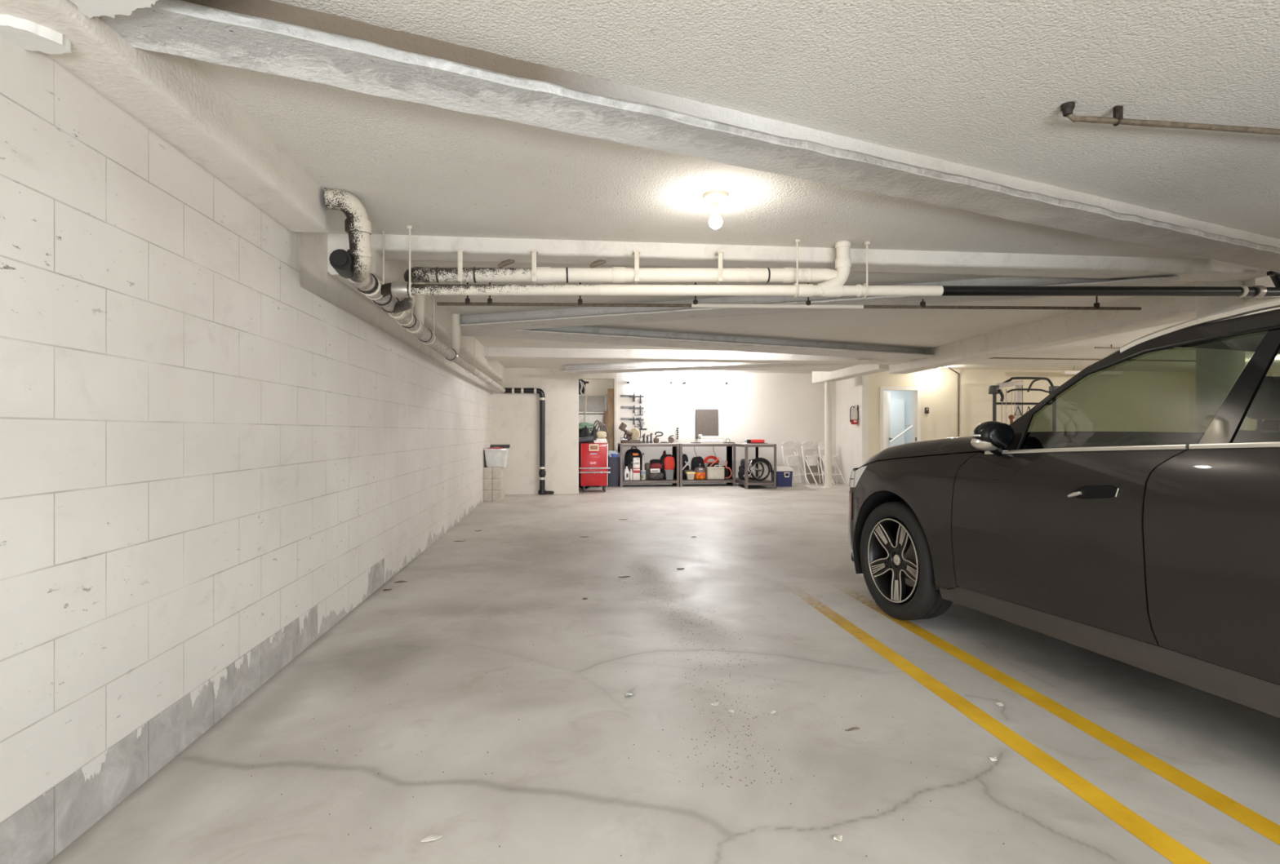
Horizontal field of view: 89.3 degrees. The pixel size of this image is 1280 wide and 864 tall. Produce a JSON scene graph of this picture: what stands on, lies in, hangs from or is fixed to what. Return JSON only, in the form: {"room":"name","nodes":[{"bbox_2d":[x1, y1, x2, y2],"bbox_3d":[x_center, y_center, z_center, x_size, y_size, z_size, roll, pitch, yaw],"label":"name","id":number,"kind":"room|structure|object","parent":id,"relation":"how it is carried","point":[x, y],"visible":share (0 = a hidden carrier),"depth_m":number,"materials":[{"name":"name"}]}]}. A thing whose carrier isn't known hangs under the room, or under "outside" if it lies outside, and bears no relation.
{"room":"parking garage","nodes":[
{"label":"parking garage","id":0,"kind":"room"},
{"bbox_2d":[0,32,491,863],"bbox_3d":[-2.069,-0.113,4.658,0.250,2.620,15.120,0,0,-6],"label":"wall","id":1,"kind":"structure","parent":0,"point":[209,462],"depth_m":2.23,"materials":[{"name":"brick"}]},
{"bbox_2d":[0,14,71,54],"bbox_3d":[-1.553,-1.019,1.649,0.125,0.036,0.137,0,0,-6],"label":"plaster patch","id":2,"kind":"object","parent":1,"relation":"attached to","point":[28,35],"visible":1,"depth_m":1.65,"materials":[{"name":"paint"}]},
{"bbox_2d":[297,231,488,389],"bbox_3d":[-2.464,-1.003,7.793,0.245,0.460,8.800,0,0,-6],"label":"wall band","id":3,"kind":"object","parent":1,"relation":"attached to","point":[315,278],"visible":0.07,"depth_m":4.24,"materials":[{"name":"paint"}]},
{"bbox_2d":[488,368,578,494],"bbox_3d":[-2.140,-0.113,12.409,1.920,2.620,0.300,0,0,-6],"label":"wall","id":4,"kind":"structure","parent":0,"point":[515,417],"depth_m":12.28,"materials":[{"name":"paint"}]},
{"bbox_2d":[502,387,546,494],"bbox_3d":[-2.172,0.172,12.176,0.813,2.010,0.155,0,0,-6],"label":"drain","id":5,"kind":"object","parent":4,"relation":"attached to","point":[542,491],"visible":1,"depth_m":12.17,"materials":[{"name":"black plastic"}]},
{"bbox_2d":[578,379,613,414],"bbox_3d":[-1.432,-0.113,14.164,2.120,2.620,3.030,0,0,-6],"label":"wall","id":6,"kind":"structure","parent":0,"point":[594,387],"depth_m":15.54,"materials":[{"name":"paint"}]},
{"bbox_2d":[590,420,609,443],"bbox_3d":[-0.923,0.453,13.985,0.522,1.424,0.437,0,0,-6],"label":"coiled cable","id":7,"kind":"object","parent":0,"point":[593,433],"depth_m":13.90,"materials":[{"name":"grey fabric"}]},
{"bbox_2d":[46,482,1279,863],"bbox_3d":[5.635,1.177,5.816,15.900,0.001,22.900,0,0,-6],"label":"floor","id":8,"kind":"structure","parent":0,"point":[563,787],"depth_m":2.60,"materials":[{"name":"concrete"}]},
{"bbox_2d":[420,834,442,842],"bbox_3d":[-0.603,1.172,1.873,0.060,0.008,0.028,0,0,-24],"label":"chip","id":9,"kind":"object","parent":8,"relation":"on","point":[432,837],"visible":1,"depth_m":1.87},
{"bbox_2d":[483,490,492,502],"bbox_3d":[-2.593,1.082,11.110,0.145,0.190,0.300,0,0,-6],"label":"cinder block","id":10,"kind":"object","parent":8,"relation":"on","point":[487,495],"visible":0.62,"depth_m":10.96,"materials":[{"name":"concrete"}]},
{"bbox_2d":[483,479,492,490],"bbox_3d":[-2.593,0.889,11.110,0.145,0.190,0.300,0,0,-6],"label":"cinder block","id":11,"kind":"object","parent":10,"relation":"on","point":[487,483],"visible":0.66,"depth_m":10.96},
{"bbox_2d":[483,466,492,479],"bbox_3d":[-2.593,0.696,11.110,0.145,0.190,0.300,0,0,-6],"label":"cinder block","id":12,"kind":"object","parent":11,"relation":"on","point":[487,472],"visible":0.77,"depth_m":10.96,"materials":[{"name":"concrete"}]},
{"bbox_2d":[492,488,502,502],"bbox_3d":[-2.445,1.082,11.126,0.145,0.190,0.300,0,0,-6],"label":"cinder block","id":13,"kind":"object","parent":8,"relation":"on","point":[497,495],"visible":0.88,"depth_m":10.98,"materials":[{"name":"concrete"}]},
{"bbox_2d":[492,477,502,490],"bbox_3d":[-2.445,0.889,11.126,0.145,0.190,0.300,0,0,-6],"label":"cinder block","id":14,"kind":"object","parent":13,"relation":"on","point":[497,484],"visible":0.88,"depth_m":10.98,"materials":[{"name":"concrete"}]},
{"bbox_2d":[492,467,502,479],"bbox_3d":[-2.445,0.696,11.126,0.145,0.190,0.300,0,0,-6],"label":"cinder block","id":15,"kind":"object","parent":14,"relation":"on","point":[497,473],"visible":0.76,"depth_m":10.98,"materials":[{"name":"concrete"}]},
{"bbox_2d":[483,444,511,467],"bbox_3d":[-2.469,0.410,11.214,0.414,0.378,0.520,0,0,-6],"label":"storage bin","id":16,"kind":"object","parent":15,"relation":"on","point":[497,455],"visible":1,"depth_m":11.00,"materials":[{"name":"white plastic"}]},
{"bbox_2d":[578,426,591,488],"bbox_3d":[-1.183,0.503,13.438,0.455,1.324,0.602,0,0,-6],"label":"duffel bag","id":17,"kind":"object","parent":8,"relation":"on","point":[584,433],"visible":0.25,"depth_m":13.24,"materials":[{"name":"black fabric"}]},
{"bbox_2d":[578,422,593,430],"bbox_3d":[-1.152,-0.126,13.456,0.395,0.152,0.338,0,0,-6],"label":"folded cloth","id":18,"kind":"object","parent":17,"relation":"on","point":[581,425],"visible":0.7,"depth_m":13.32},
{"bbox_2d":[578,414,604,433],"bbox_3d":[-1.287,0.387,14.935,0.900,1.580,0.590,0,0,-6],"label":"cabinet","id":19,"kind":"object","parent":8,"relation":"on","point":[590,419],"visible":0.09,"depth_m":14.68,"materials":[{"name":"white plastic"}]},
{"bbox_2d":[578,395,606,414],"bbox_3d":[-1.275,-0.638,15.002,0.980,0.430,0.500,0,0,-6],"label":"shelf unit","id":20,"kind":"object","parent":19,"relation":"on","point":[594,402],"visible":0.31,"depth_m":14.79,"materials":[{"name":"white plastic"}]},
{"bbox_2d":[578,379,588,395],"bbox_3d":[-1.394,-1.028,14.900,0.430,0.404,0.305,0,0,-6],"label":"backpack","id":21,"kind":"object","parent":20,"relation":"on","point":[582,390],"visible":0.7,"depth_m":14.80,"materials":[{"name":"black fabric"}]},
{"bbox_2d":[579,443,610,492],"bbox_3d":[-0.904,0.699,12.828,0.600,0.954,0.593,0,0,-6],"label":"tool chest","id":22,"kind":"object","parent":8,"relation":"on","point":[593,468],"visible":1,"depth_m":12.57,"materials":[{"name":"red metal"}]},
{"bbox_2d":[578,436,593,442],"bbox_3d":[-1.087,0.147,12.799,0.334,0.124,0.400,0,0,-6],"label":"tool case","id":23,"kind":"object","parent":22,"relation":"on","point":[587,438],"visible":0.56,"depth_m":12.61,"materials":[{"name":"grey plastic"}]},
{"bbox_2d":[593,438,607,443],"bbox_3d":[-0.789,0.174,12.832,0.260,0.090,0.340,0,0,-6],"label":"tray","id":24,"kind":"object","parent":22,"relation":"on","point":[597,440],"visible":0.98,"depth_m":12.67,"materials":[{"name":"white plastic"}]},
{"bbox_2d":[596,431,606,438],"bbox_3d":[-0.765,0.051,12.874,0.206,0.145,0.206,0,0,-6],"label":"glove","id":25,"kind":"object","parent":24,"relation":"on","point":[602,434],"visible":1,"depth_m":12.79,"materials":[{"name":"beige fabric"}]},
{"bbox_2d":[604,411,608,444],"bbox_3d":[-0.768,0.337,14.566,0.085,1.600,0.083,0,0,-6],"label":"plank","id":26,"kind":"object","parent":8,"relation":"on","point":[606,413],"visible":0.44,"depth_m":14.53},
{"bbox_2d":[607,389,613,450],"bbox_3d":[-0.665,0.097,14.637,0.130,2.140,0.099,0,0,-6],"label":"plank","id":27,"kind":"object","parent":8,"relation":"on","point":[610,392],"visible":0.51,"depth_m":14.61,"materials":[{"name":"brown wood"}]},
{"bbox_2d":[608,450,619,486],"bbox_3d":[-0.581,0.785,14.119,0.317,0.783,0.383,0,0,-6],"label":"trash bin","id":28,"kind":"object","parent":8,"relation":"on","point":[613,456],"visible":0.85,"depth_m":13.96,"materials":[{"name":"plastic"}]},
{"bbox_2d":[227,546,1033,857],"bbox_3d":[-0.284,1.176,4.339,2.810,0.002,5.277,0,0,-6],"label":"grit","id":29,"kind":"object","parent":8,"relation":"on","point":[593,546],"visible":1,"depth_m":2.63,"materials":[{"name":"grey stone"}]},
{"bbox_2d":[617,443,679,487],"bbox_3d":[0.176,0.712,14.179,1.280,0.930,0.620,0,0,-6],"label":"workbench","id":30,"kind":"object","parent":8,"relation":"on","point":[620,446],"visible":0.84,"depth_m":13.90,"materials":[{"name":"metal"}]},
{"bbox_2d":[623,466,629,480],"bbox_3d":[-0.290,0.888,13.984,0.110,0.295,0.129,0,0,-6],"label":"jug","id":31,"kind":"object","parent":30,"relation":"on","point":[626,473],"visible":1,"depth_m":13.93,"materials":[{"name":"white plastic"}]},
{"bbox_2d":[618,422,641,443],"bbox_3d":[-0.226,0.018,14.103,0.496,0.455,0.320,0,0,-6],"label":"saw","id":32,"kind":"object","parent":30,"relation":"on","point":[633,436],"visible":0.99,"depth_m":14.05,"materials":[{"name":"metal"}]},
{"bbox_2d":[624,446,642,476],"bbox_3d":[-0.140,0.673,14.290,0.400,0.713,0.293,0,0,-6],"label":"backpack","id":33,"kind":"object","parent":30,"relation":"on","point":[633,453],"visible":0.52,"depth_m":14.21,"materials":[{"name":"black fabric"}]},
{"bbox_2d":[632,469,639,480],"bbox_3d":[-0.081,0.916,14.008,0.146,0.240,0.141,0,0,-6],"label":"carton","id":34,"kind":"object","parent":30,"relation":"on","point":[636,473],"visible":0.96,"depth_m":13.94,"materials":[{"name":"white cardboard"}]},
{"bbox_2d":[632,457,639,469],"bbox_3d":[-0.081,0.675,14.008,0.146,0.240,0.142,0,0,-6],"label":"carton","id":35,"kind":"object","parent":34,"relation":"on","point":[636,461],"visible":1,"depth_m":13.94,"materials":[{"name":"white cardboard"}]},
{"bbox_2d":[644,462,651,479],"bbox_3d":[0.177,0.856,14.220,0.224,0.360,0.231,0,0,-6],"label":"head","id":36,"kind":"object","parent":30,"relation":"on","point":[647,464],"visible":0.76,"depth_m":14.13},
{"bbox_2d":[617,443,678,444],"bbox_3d":[0.176,0.255,14.179,1.268,0.015,0.608,0,0,-6],"label":"countertop","id":37,"kind":"structure","parent":30,"relation":"on","point":[618,443],"depth_m":14.01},
{"bbox_2d":[622,478,676,481],"bbox_3d":[0.176,1.044,14.179,1.268,0.015,0.608,0,0,-6],"label":"shelf","id":38,"kind":"object","parent":30,"relation":"attached to","point":[662,480],"depth_m":13.96,"materials":[{"name":"metal"}]},
{"bbox_2d":[648,472,663,479],"bbox_3d":[0.349,0.950,14.082,0.345,0.168,0.228,0,0,-6],"label":"tool bag","id":39,"kind":"object","parent":30,"relation":"on","point":[653,476],"visible":0.97,"depth_m":13.99,"materials":[{"name":"black fabric"}]},
{"bbox_2d":[649,468,660,472],"bbox_3d":[0.324,0.836,14.033,0.210,0.085,0.122,0,0,-6],"label":"pack","id":40,"kind":"object","parent":39,"relation":"on","point":[651,470],"visible":1,"depth_m":13.98},
{"bbox_2d":[648,459,662,469],"bbox_3d":[0.342,0.699,14.192,0.316,0.201,0.336,0,0,-6],"label":"bag","id":41,"kind":"object","parent":40,"relation":"on","point":[655,465],"depth_m":14.08,"materials":[{"name":"red fabric"}]},
{"bbox_2d":[659,450,675,479],"bbox_3d":[0.607,0.717,14.292,0.341,0.627,0.230,0,0,-6],"label":"backpack","id":42,"kind":"object","parent":30,"relation":"on","point":[668,461],"visible":0.78,"depth_m":14.20,"materials":[{"name":"red fabric"}]},
{"bbox_2d":[664,470,674,479],"bbox_3d":[0.633,0.928,14.059,0.194,0.215,0.184,0,0,-6],"label":"tub","id":43,"kind":"object","parent":30,"relation":"on","point":[668,473],"visible":1,"depth_m":13.98,"materials":[{"name":"grey plastic"}]},
{"bbox_2d":[675,443,735,487],"bbox_3d":[1.435,0.712,14.320,1.232,0.930,0.620,0,0,-6],"label":"workbench","id":44,"kind":"object","parent":8,"relation":"on","point":[727,481],"visible":0.74,"depth_m":14.04,"materials":[{"name":"metal"}]},
{"bbox_2d":[682,454,690,478],"bbox_3d":[0.993,0.760,14.409,0.231,0.542,0.270,0,0,-6],"label":"tool bag","id":45,"kind":"object","parent":44,"relation":"on","point":[685,458],"depth_m":14.35,"materials":[{"name":"black fabric"}]},
{"bbox_2d":[684,471,695,479],"bbox_3d":[1.092,0.952,14.090,0.200,0.168,0.184,0,0,-6],"label":"tub","id":46,"kind":"object","parent":44,"relation":"on","point":[690,475],"visible":1,"depth_m":14.02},
{"bbox_2d":[690,456,705,476],"bbox_3d":[1.292,0.787,14.485,0.313,0.487,0.182,0,0,-6],"label":"tool bag","id":47,"kind":"object","parent":44,"relation":"on","point":[695,461],"visible":0.44,"depth_m":14.41,"materials":[{"name":"black fabric"}]},
{"bbox_2d":[693,463,706,479],"bbox_3d":[1.311,0.861,14.157,0.260,0.350,0.276,0,0,-6],"label":"pot","id":48,"kind":"object","parent":44,"relation":"on","point":[700,472],"visible":1,"depth_m":14.07,"materials":[{"name":"orange plastic"}]},
{"bbox_2d":[675,478,733,480],"bbox_3d":[1.435,1.044,14.320,1.220,0.015,0.608,0,0,-6],"label":"shelf","id":49,"kind":"object","parent":44,"relation":"attached to","point":[680,479],"depth_m":14.05,"materials":[{"name":"metal"}]},
{"bbox_2d":[697,434,723,443],"bbox_3d":[1.558,0.142,14.442,0.555,0.185,0.285,0,0,-6],"label":"saw","id":50,"kind":"object","parent":44,"relation":"on","point":[703,439],"visible":0.99,"depth_m":14.32,"materials":[{"name":"white plastic"}]},
{"bbox_2d":[705,463,719,477],"bbox_3d":[1.643,0.866,14.474,0.348,0.340,0.157,0,0,-6],"label":"tool case","id":51,"kind":"object","parent":44,"relation":"on","point":[708,464],"visible":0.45,"depth_m":14.41,"materials":[{"name":"plastic"}]},
{"bbox_2d":[703,456,719,463],"bbox_3d":[1.587,0.609,14.427,0.346,0.161,0.111,0,0,-6],"label":"extension cord","id":52,"kind":"object","parent":51,"relation":"on","point":[714,458],"visible":0.9,"depth_m":14.39,"materials":[{"name":"red plastic"}]},
{"bbox_2d":[705,465,724,479],"bbox_3d":[1.647,0.877,14.212,0.384,0.317,0.206,0,0,-6],"label":"cooler box","id":53,"kind":"object","parent":44,"relation":"on","point":[714,473],"visible":1,"depth_m":14.12,"materials":[{"name":"beige plastic"}]},
{"bbox_2d":[728,443,776,488],"bbox_3d":[2.428,0.712,14.069,0.660,0.930,1.340,0,0,-6],"label":"workbench","id":54,"kind":"object","parent":8,"relation":"on","point":[746,482],"visible":0.68,"depth_m":13.44,"materials":[{"name":"metal"}]},
{"bbox_2d":[737,466,751,479],"bbox_3d":[2.279,0.887,14.122,0.251,0.292,0.344,0,0,-6],"label":"tool bag","id":55,"kind":"object","parent":54,"relation":"on","point":[741,471],"visible":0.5,"depth_m":14.01,"materials":[{"name":"black fabric"}]},
{"bbox_2d":[731,477,773,483],"bbox_3d":[2.428,1.044,14.069,0.648,0.015,1.328,0,0,-6],"label":"shelf","id":56,"kind":"object","parent":54,"relation":"attached to","point":[737,480],"depth_m":13.72,"materials":[{"name":"metal"}]},
{"bbox_2d":[735,443,773,444],"bbox_3d":[2.428,0.255,14.069,0.648,0.015,1.328,0,0,-6],"label":"countertop","id":57,"kind":"structure","parent":54,"relation":"on","point":[735,443],"depth_m":13.43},
{"bbox_2d":[744,439,767,444],"bbox_3d":[2.438,0.192,13.668,0.460,0.104,0.220,0,0,-6],"label":"power tool","id":58,"kind":"object","parent":54,"relation":"on","point":[748,442],"visible":1,"depth_m":13.60,"materials":[{"name":"red plastic"}]},
{"bbox_2d":[740,457,772,481],"bbox_3d":[2.460,0.786,13.757,0.662,0.495,0.412,0,0,-6],"label":"wheel","id":59,"kind":"object","parent":54,"relation":"on","point":[760,460],"visible":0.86,"depth_m":13.66,"materials":[{"name":"rubber"}]},
{"bbox_2d":[769,466,793,487],"bbox_3d":[3.082,0.964,14.109,0.376,0.423,0.463,0,0,-6],"label":"cooler","id":60,"kind":"object","parent":8,"relation":"on","point":[784,474],"visible":0.85,"depth_m":13.90,"materials":[{"name":"blue plastic"}]},
{"bbox_2d":[782,441,809,485],"bbox_3d":[3.508,0.691,14.580,0.467,0.969,0.458,0,0,-32],"label":"folding chair","id":61,"kind":"object","parent":8,"relation":"on","point":[792,460],"visible":0.9,"depth_m":14.67,"materials":[{"name":"white plastic"}]},
{"bbox_2d":[801,441,824,485],"bbox_3d":[3.965,0.691,14.632,0.467,0.969,0.458,0,0,-32],"label":"folding chair","id":62,"kind":"object","parent":8,"relation":"on","point":[811,460],"visible":0.98,"depth_m":14.71,"materials":[{"name":"white plastic"}]},
{"bbox_2d":[804,457,822,483],"bbox_3d":[4.015,0.877,14.942,0.400,0.601,0.120,0,0,-6],"label":"cardboard sheet","id":63,"kind":"object","parent":8,"relation":"on","point":[814,469],"visible":0.46,"depth_m":14.91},
{"bbox_2d":[820,382,836,488],"bbox_3d":[3.961,0.047,13.638,0.260,2.260,0.260,0,0,-6],"label":"column","id":64,"kind":"structure","parent":8,"relation":"on","point":[828,385],"depth_m":13.57,"materials":[{"name":"paint"}]},
{"bbox_2d":[812,364,888,383],"bbox_3d":[4.028,-1.198,12.504,0.301,0.282,3.253,0,0,-5],"label":"ceiling beam","id":65,"kind":"structure","parent":64,"relation":"on","point":[818,377],"depth_m":12.25,"materials":[{"name":"paint"}]},
{"bbox_2d":[817,441,846,484],"bbox_3d":[4.354,0.691,14.665,0.467,0.969,0.458,0,0,-32],"label":"folding chair","id":66,"kind":"object","parent":8,"relation":"on","point":[821,445],"visible":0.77,"depth_m":14.73,"materials":[{"name":"white plastic"}]},
{"bbox_2d":[813,606,1210,863],"bbox_3d":[1.570,1.176,1.183,0.100,0.001,8.000,0,0,-6],"label":"parking line","id":67,"kind":"object","parent":8,"relation":"on","point":[1163,844],"visible":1,"depth_m":2.31,"materials":[{"name":"yellow paint"}]},
{"bbox_2d":[988,377,1059,425],"bbox_3d":[7.390,0.060,12.583,1.519,2.233,0.869,0,0,-6],"label":"rack","id":68,"kind":"object","parent":8,"relation":"on","point":[994,390],"visible":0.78,"depth_m":12.34,"materials":[{"name":"metal"}]},
{"bbox_2d":[848,297,1279,718],"bbox_3d":[2.811,0.339,2.782,2.104,1.675,4.809,0,0,-11],"label":"car","id":69,"kind":"object","parent":8,"relation":"on","point":[1131,516],"visible":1,"depth_m":2.62,"materials":[{"name":"paint"}]},
{"bbox_2d":[988,422,1014,448],"bbox_3d":[1.770,0.017,3.173,0.152,0.124,0.032,0,0,-13],"label":"mirror glass","id":70,"kind":"object","parent":69,"relation":"on","point":[1001,435],"depth_m":3.16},
{"bbox_2d":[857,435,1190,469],"bbox_3d":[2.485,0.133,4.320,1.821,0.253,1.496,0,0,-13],"label":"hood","id":71,"kind":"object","parent":69,"relation":"attached to","point":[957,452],"depth_m":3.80,"materials":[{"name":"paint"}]},
{"bbox_2d":[869,604,1279,845],"bbox_3d":[1.929,1.176,1.324,0.100,0.001,8.200,0,0,-6],"label":"parking line","id":72,"kind":"object","parent":8,"relation":"on","point":[1247,817],"visible":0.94,"depth_m":2.43,"materials":[{"name":"yellow paint"}]},
{"bbox_2d":[1195,280,1244,321],"bbox_3d":[4.425,0.017,4.946,0.280,2.340,0.280,0,0,-6],"label":"column","id":73,"kind":"structure","parent":8,"relation":"on","point":[1205,305],"depth_m":4.85,"materials":[{"name":"paint"}]},
{"bbox_2d":[616,372,835,484],"bbox_3d":[2.015,-0.113,14.969,5.150,2.620,0.200,0,0,-6],"label":"wall","id":74,"kind":"structure","parent":0,"point":[774,408],"depth_m":14.88,"materials":[{"name":"white paint"}]},
{"bbox_2d":[578,373,616,451],"bbox_3d":[-1.436,-0.123,14.561,1.800,2.600,0.260,0,0,-6],"label":"trim","id":75,"kind":"structure","parent":74,"relation":"attached to","point":[602,375],"depth_m":14.53,"materials":[{"name":"paint"}]},
{"bbox_2d":[620,406,644,415],"bbox_3d":[-0.163,-0.486,14.607,0.542,0.234,0.032,0,0,-6],"label":"clamp","id":76,"kind":"object","parent":74,"relation":"attached to","point":[628,407],"visible":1,"depth_m":14.61,"materials":[{"name":"grey metal"}]},
{"bbox_2d":[620,394,644,403],"bbox_3d":[-0.163,-0.768,14.607,0.542,0.240,0.032,0,0,-6],"label":"clamp","id":77,"kind":"object","parent":74,"relation":"attached to","point":[628,396],"visible":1,"depth_m":14.60,"materials":[{"name":"grey metal"}]},
{"bbox_2d":[620,417,644,427],"bbox_3d":[-0.163,-0.219,14.607,0.542,0.219,0.032,0,0,-6],"label":"clamp","id":78,"kind":"object","parent":74,"relation":"attached to","point":[628,419],"visible":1,"depth_m":14.60,"materials":[{"name":"grey metal"}]},
{"bbox_2d":[626,382,671,384],"bbox_3d":[0.216,-1.113,14.628,1.020,0.044,0.065,0,0,-6],"label":"lamp","id":79,"kind":"object","parent":74,"relation":"attached to","point":[669,383],"visible":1,"depth_m":14.61,"materials":[{"name":"white"}]},
{"bbox_2d":[695,409,718,439],"bbox_3d":[1.526,-0.183,14.792,0.524,0.670,0.043,0,0,-6],"label":"screen","id":80,"kind":"object","parent":74,"relation":"attached to","point":[706,420],"visible":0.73,"depth_m":14.77,"materials":[{"name":"grey plastic"}]},
{"bbox_2d":[190,0,1279,373],"bbox_3d":[5.326,-1.343,7.668,16.100,0.260,19.550,0,0,-6],"label":"ceiling","id":81,"kind":"structure","parent":0,"point":[983,84],"depth_m":2.62,"materials":[{"name":"paint"}]},
{"bbox_2d":[0,0,330,232],"bbox_3d":[-1.357,-1.123,0.300,0.204,0.194,6.102,0,0,-6],"label":"ceiling beam","id":82,"kind":"structure","parent":81,"relation":"attached to","point":[170,95],"depth_m":2.16,"materials":[{"name":"paint"}]},
{"bbox_2d":[69,0,158,19],"bbox_3d":[-1.054,-1.070,1.388,0.672,0.030,0.612,0,0,-6],"label":"plaster patch","id":83,"kind":"object","parent":82,"relation":"attached to","point":[89,8],"visible":1,"depth_m":1.60,"materials":[{"name":"paint"}]},
{"bbox_2d":[324,187,505,392],"bbox_3d":[-1.989,-0.971,7.665,0.243,0.504,8.981,0,0,-6],"label":"drain pipe","id":84,"kind":"object","parent":81,"relation":"hanging from","point":[353,264],"visible":0.85,"depth_m":3.66,"materials":[{"name":"white plastic"}]},
{"bbox_2d":[327,233,504,381],"bbox_3d":[-2.233,-1.093,8.086,0.287,0.266,8.273,0,0,-6],"label":"ceiling beam","id":85,"kind":"structure","parent":81,"relation":"attached to","point":[394,270],"depth_m":5.75,"materials":[{"name":"paint"}]},
{"bbox_2d":[100,0,1279,272],"bbox_3d":[1.540,-1.149,3.023,6.474,0.139,0.251,0,0,-24],"label":"ceiling beam","id":86,"kind":"structure","parent":81,"relation":"attached to","point":[264,36],"depth_m":2.25,"materials":[{"name":"concrete"}]},
{"bbox_2d":[484,347,906,364],"bbox_3d":[0.909,-1.148,9.813,6.404,0.145,0.405,0,0,-6],"label":"ceiling beam","id":87,"kind":"structure","parent":81,"relation":"attached to","point":[494,353],"depth_m":9.61,"materials":[{"name":"paint"}]},
{"bbox_2d":[460,326,934,360],"bbox_3d":[1.080,-1.153,8.287,6.672,0.137,0.613,0,0,-23],"label":"ceiling beam","id":88,"kind":"structure","parent":81,"relation":"attached to","point":[567,334],"depth_m":8.08,"materials":[{"name":"concrete"}]},
{"bbox_2d":[702,190,728,229],"bbox_3d":[0.387,-1.127,3.315,0.132,0.172,0.132,0,0,-6],"label":"ceiling lamp","id":89,"kind":"object","parent":81,"relation":"attached to","point":[715,197],"visible":1,"depth_m":3.29,"materials":[{"name":"ceramic"}]},
{"bbox_2d":[560,359,911,374],"bbox_3d":[1.390,-1.153,10.899,5.840,0.137,0.564,0,0,21],"label":"ceiling beam","id":90,"kind":"structure","parent":81,"relation":"attached to","point":[661,366],"depth_m":11.15,"materials":[{"name":"concrete"}]},
{"bbox_2d":[436,282,1141,310],"bbox_3d":[1.264,-1.110,5.271,5.767,0.206,0.034,0,0,-2],"label":"pipe","id":91,"kind":"object","parent":81,"relation":"hanging from","point":[922,304],"visible":0.91,"depth_m":5.25,"materials":[{"name":"metal"}]},
{"bbox_2d":[457,275,1179,333],"bbox_3d":[0.951,-1.153,5.854,6.258,0.136,0.433,0,0,20],"label":"ceiling beam","id":92,"kind":"structure","parent":81,"relation":"attached to","point":[588,316],"depth_m":5.84,"materials":[{"name":"concrete"}]},
{"bbox_2d":[369,234,1269,282],"bbox_3d":[1.415,-1.171,4.416,6.203,0.105,0.264,0,0,-6],"label":"ceiling beam","id":93,"kind":"structure","parent":81,"relation":"attached to","point":[423,248],"depth_m":4.30,"materials":[{"name":"paint"}]},
{"bbox_2d":[381,225,1279,314],"bbox_3d":[1.727,-1.004,4.434,6.780,0.459,0.566,0,0,-6],"label":"pipe","id":94,"kind":"object","parent":81,"relation":"hanging from","point":[833,287],"visible":0.94,"depth_m":4.11,"materials":[{"name":"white plastic"}]},
{"bbox_2d":[404,249,838,284],"bbox_3d":[-0.086,-1.021,4.064,2.746,0.239,0.172,0,0,-5],"label":"pipe","id":95,"kind":"object","parent":94,"relation":"attached to","point":[535,274],"visible":0.97,"depth_m":4.02,"materials":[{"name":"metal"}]},
{"bbox_2d":[986,357,1101,360],"bbox_3d":[6.747,-1.163,10.025,4.550,0.100,0.058,0,0,-7],"label":"pipe","id":96,"kind":"object","parent":81,"relation":"hanging from","point":[991,357],"visible":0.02,"depth_m":9.97,"materials":[{"name":"metal"}]},
{"bbox_2d":[1062,365,1081,374],"bbox_3d":[9.309,-1.274,13.324,1.320,0.182,0.100,0,0,-6],"label":"tube light","id":97,"kind":"object","parent":81,"relation":"hanging from","point":[1064,372],"visible":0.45,"depth_m":13.23,"materials":[{"name":"white paint"}]},
{"bbox_2d":[888,275,1279,373],"bbox_3d":[4.462,-1.093,7.747,0.304,0.264,6.011,0,0,-4],"label":"ceiling beam","id":98,"kind":"structure","parent":81,"relation":"attached to","point":[1156,311],"depth_m":6.64,"materials":[{"name":"paint"}]},
{"bbox_2d":[1060,102,1279,135],"bbox_3d":[2.515,-1.177,2.502,1.924,0.078,0.046,0,0,-6],"label":"conduit","id":99,"kind":"object","parent":81,"relation":"attached to","point":[1067,108],"visible":1,"depth_m":2.43,"materials":[{"name":"metal"}]},
{"bbox_2d":[835,374,868,484],"bbox_3d":[4.723,-0.113,14.594,0.150,2.620,1.550,0,0,-6],"label":"wall","id":100,"kind":"structure","parent":0,"point":[851,440],"depth_m":14.44,"materials":[{"name":"white paint"}]},
{"bbox_2d":[849,404,857,424],"bbox_3d":[4.625,-0.380,13.992,0.149,0.433,0.168,0,0,32],"label":"fire extinguisher","id":101,"kind":"object","parent":100,"relation":"attached to","point":[854,411],"visible":1,"depth_m":13.96,"materials":[{"name":"silver metal"}]},
{"bbox_2d":[883,391,912,447],"bbox_3d":[5.860,-0.113,14.999,2.200,2.620,1.800,0,0,-6],"label":"wall","id":102,"kind":"structure","parent":0,"point":[901,402],"depth_m":15.66,"materials":[{"name":"paint"}]},
{"bbox_2d":[868,368,1075,459],"bbox_3d":[8.652,-0.113,14.332,7.600,2.620,0.150,0,0,-6],"label":"wall","id":103,"kind":"structure","parent":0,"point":[940,393],"depth_m":14.05,"materials":[{"name":"beige paint"}]},
{"bbox_2d":[879,386,920,452],"bbox_3d":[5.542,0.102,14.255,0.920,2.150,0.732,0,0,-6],"label":"door frame","id":104,"kind":"structure","parent":103,"relation":"attached to","point":[885,438],"depth_m":13.98,"materials":[{"name":"white paint"}]},
{"bbox_2d":[947,367,959,436],"bbox_3d":[6.708,-0.095,13.846,0.594,2.544,0.033,0,0,-44],"label":"conduit","id":105,"kind":"object","parent":103,"relation":"attached to","point":[958,374],"visible":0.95,"depth_m":14.03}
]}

